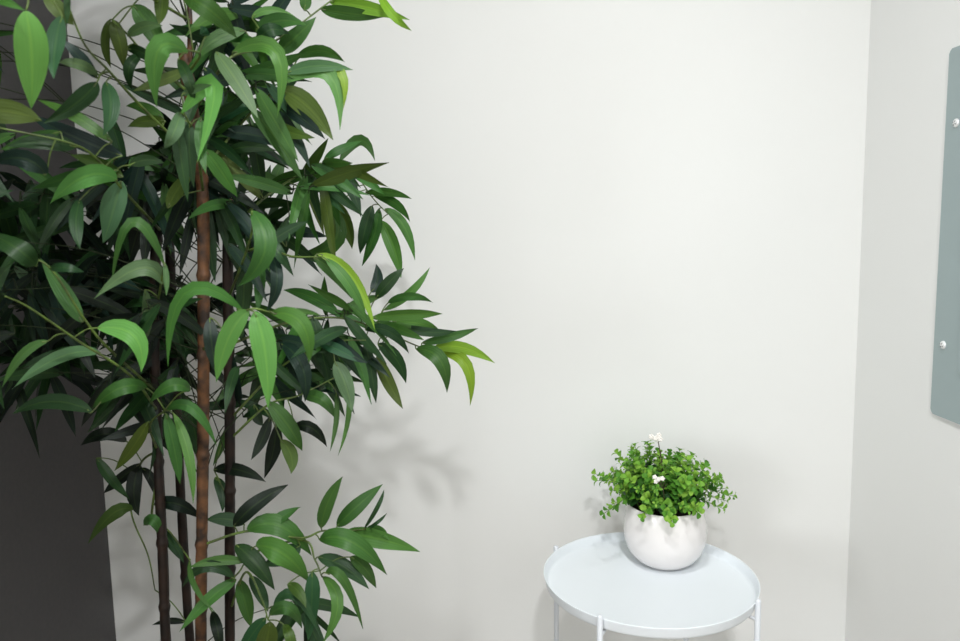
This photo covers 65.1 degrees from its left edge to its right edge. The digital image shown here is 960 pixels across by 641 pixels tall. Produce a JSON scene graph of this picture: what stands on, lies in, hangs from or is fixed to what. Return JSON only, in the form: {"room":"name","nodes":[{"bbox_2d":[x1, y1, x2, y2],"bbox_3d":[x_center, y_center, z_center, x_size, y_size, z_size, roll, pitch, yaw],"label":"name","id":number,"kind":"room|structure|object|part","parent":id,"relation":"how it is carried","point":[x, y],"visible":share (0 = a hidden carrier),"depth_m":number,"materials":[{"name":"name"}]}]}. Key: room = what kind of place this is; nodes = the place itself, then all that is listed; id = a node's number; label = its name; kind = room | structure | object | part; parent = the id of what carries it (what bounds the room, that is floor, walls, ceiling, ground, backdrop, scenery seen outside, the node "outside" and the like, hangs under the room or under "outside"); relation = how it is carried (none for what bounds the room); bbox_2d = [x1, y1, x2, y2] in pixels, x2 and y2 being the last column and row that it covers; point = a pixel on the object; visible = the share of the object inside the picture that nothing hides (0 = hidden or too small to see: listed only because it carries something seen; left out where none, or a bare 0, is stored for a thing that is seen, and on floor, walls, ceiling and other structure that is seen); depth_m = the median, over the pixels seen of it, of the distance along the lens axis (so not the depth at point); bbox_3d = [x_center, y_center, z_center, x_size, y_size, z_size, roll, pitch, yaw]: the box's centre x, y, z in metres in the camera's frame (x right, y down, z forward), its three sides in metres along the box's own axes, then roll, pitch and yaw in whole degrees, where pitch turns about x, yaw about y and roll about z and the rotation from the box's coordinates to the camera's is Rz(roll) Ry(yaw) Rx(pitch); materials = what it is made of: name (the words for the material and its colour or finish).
{"room":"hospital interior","nodes":[
{"label":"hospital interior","id":0,"kind":"room"},
{"bbox_2d":[0,0,115,640],"bbox_3d":[-1.016,-0.113,1.208,0.120,2.500,1.230,-1,7,0],"label":"wall","id":1,"kind":"structure","parent":0,"point":[56,585],"depth_m":1.66,"materials":[{"name":"grey paint"}]},
{"bbox_2d":[67,0,870,640],"bbox_3d":[-0.027,-0.210,1.868,2.100,2.500,0.100,-1,7,0],"label":"wall","id":2,"kind":"structure","parent":0,"point":[646,215],"depth_m":1.84,"materials":[{"name":"white paint"}]},
{"bbox_2d":[845,0,959,640],"bbox_3d":[0.979,0.098,-0.877,0.100,2.500,5.430,-1,7,0],"label":"wall","id":3,"kind":"structure","parent":0,"point":[903,578],"depth_m":1.65,"materials":[{"name":"white paint"}]},
{"bbox_2d":[930,46,959,423],"bbox_3d":[0.915,-0.146,1.317,0.018,0.720,0.370,-1,7,0],"label":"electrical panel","id":4,"kind":"object","parent":3,"relation":"attached to","point":[945,389],"visible":1,"depth_m":1.47,"materials":[{"name":"grey metal"}]},
{"bbox_3d":[0.915,-0.145,1.310,0.005,0.520,0.215,-1,7,0],"label":"door","id":5,"kind":"part","parent":4,"relation":"part of","materials":[{"name":"grey metal"}]},
{"bbox_3d":[-0.873,1.424,-0.724,5.200,0.100,5.630,-1,7,0],"label":"floor","id":6,"kind":"structure","parent":0,"visible":0},
{"bbox_2d":[0,0,493,640],"bbox_3d":[-0.447,0.118,1.281,0.948,2.003,0.848,-1,7,0],"label":"bamboo plant","id":7,"kind":"object","parent":6,"relation":"on","point":[206,146],"visible":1,"depth_m":1.21,"materials":[{"name":"green plant"}]},
{"bbox_2d":[544,532,760,640],"bbox_3d":[0.365,0.799,1.635,0.447,0.538,0.447,-1,7,0],"label":"side table","id":8,"kind":"object","parent":6,"relation":"on","point":[597,580],"visible":0.84,"depth_m":1.57,"materials":[{"name":"white metal"}]},
{"bbox_3d":[0.180,0.787,1.768,0.011,0.537,0.011,-6,8,-33],"label":"leg","id":9,"kind":"part","parent":8,"relation":"part of","materials":[{"name":"white metal"}]},
{"bbox_3d":[0.231,0.823,1.452,0.011,0.537,0.011,-6,8,-33],"label":"leg","id":10,"kind":"part","parent":8,"relation":"part of","materials":[{"name":"white metal"}]},
{"bbox_2d":[591,432,736,570],"bbox_3d":[0.401,0.393,1.694,0.305,0.312,0.309,5,9,41],"label":"potted plant","id":11,"kind":"object","parent":8,"relation":"on","point":[665,525],"visible":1,"depth_m":1.63,"materials":[{"name":"green plant"}]},
{"bbox_3d":[0.392,0.338,1.651,0.032,0.180,0.012,-1,7,0],"label":"flower stem","id":12,"kind":"part","parent":11,"relation":"part of","materials":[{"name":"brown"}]},
{"bbox_3d":[0.393,0.378,1.615,0.024,0.110,0.084,2,8,27],"label":"flower stem","id":13,"kind":"part","parent":11,"relation":"part of","materials":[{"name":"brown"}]},
{"bbox_3d":[0.418,0.479,1.699,0.184,0.138,0.184,-1,7,0],"label":"pot","id":14,"kind":"part","parent":11,"relation":"part of","materials":[{"name":"white ceramic"}]},
{"bbox_3d":[0.549,0.811,1.502,0.011,0.537,0.011,-6,8,-33],"label":"leg","id":15,"kind":"part","parent":8,"relation":"part of","materials":[{"name":"white metal"}]}
]}

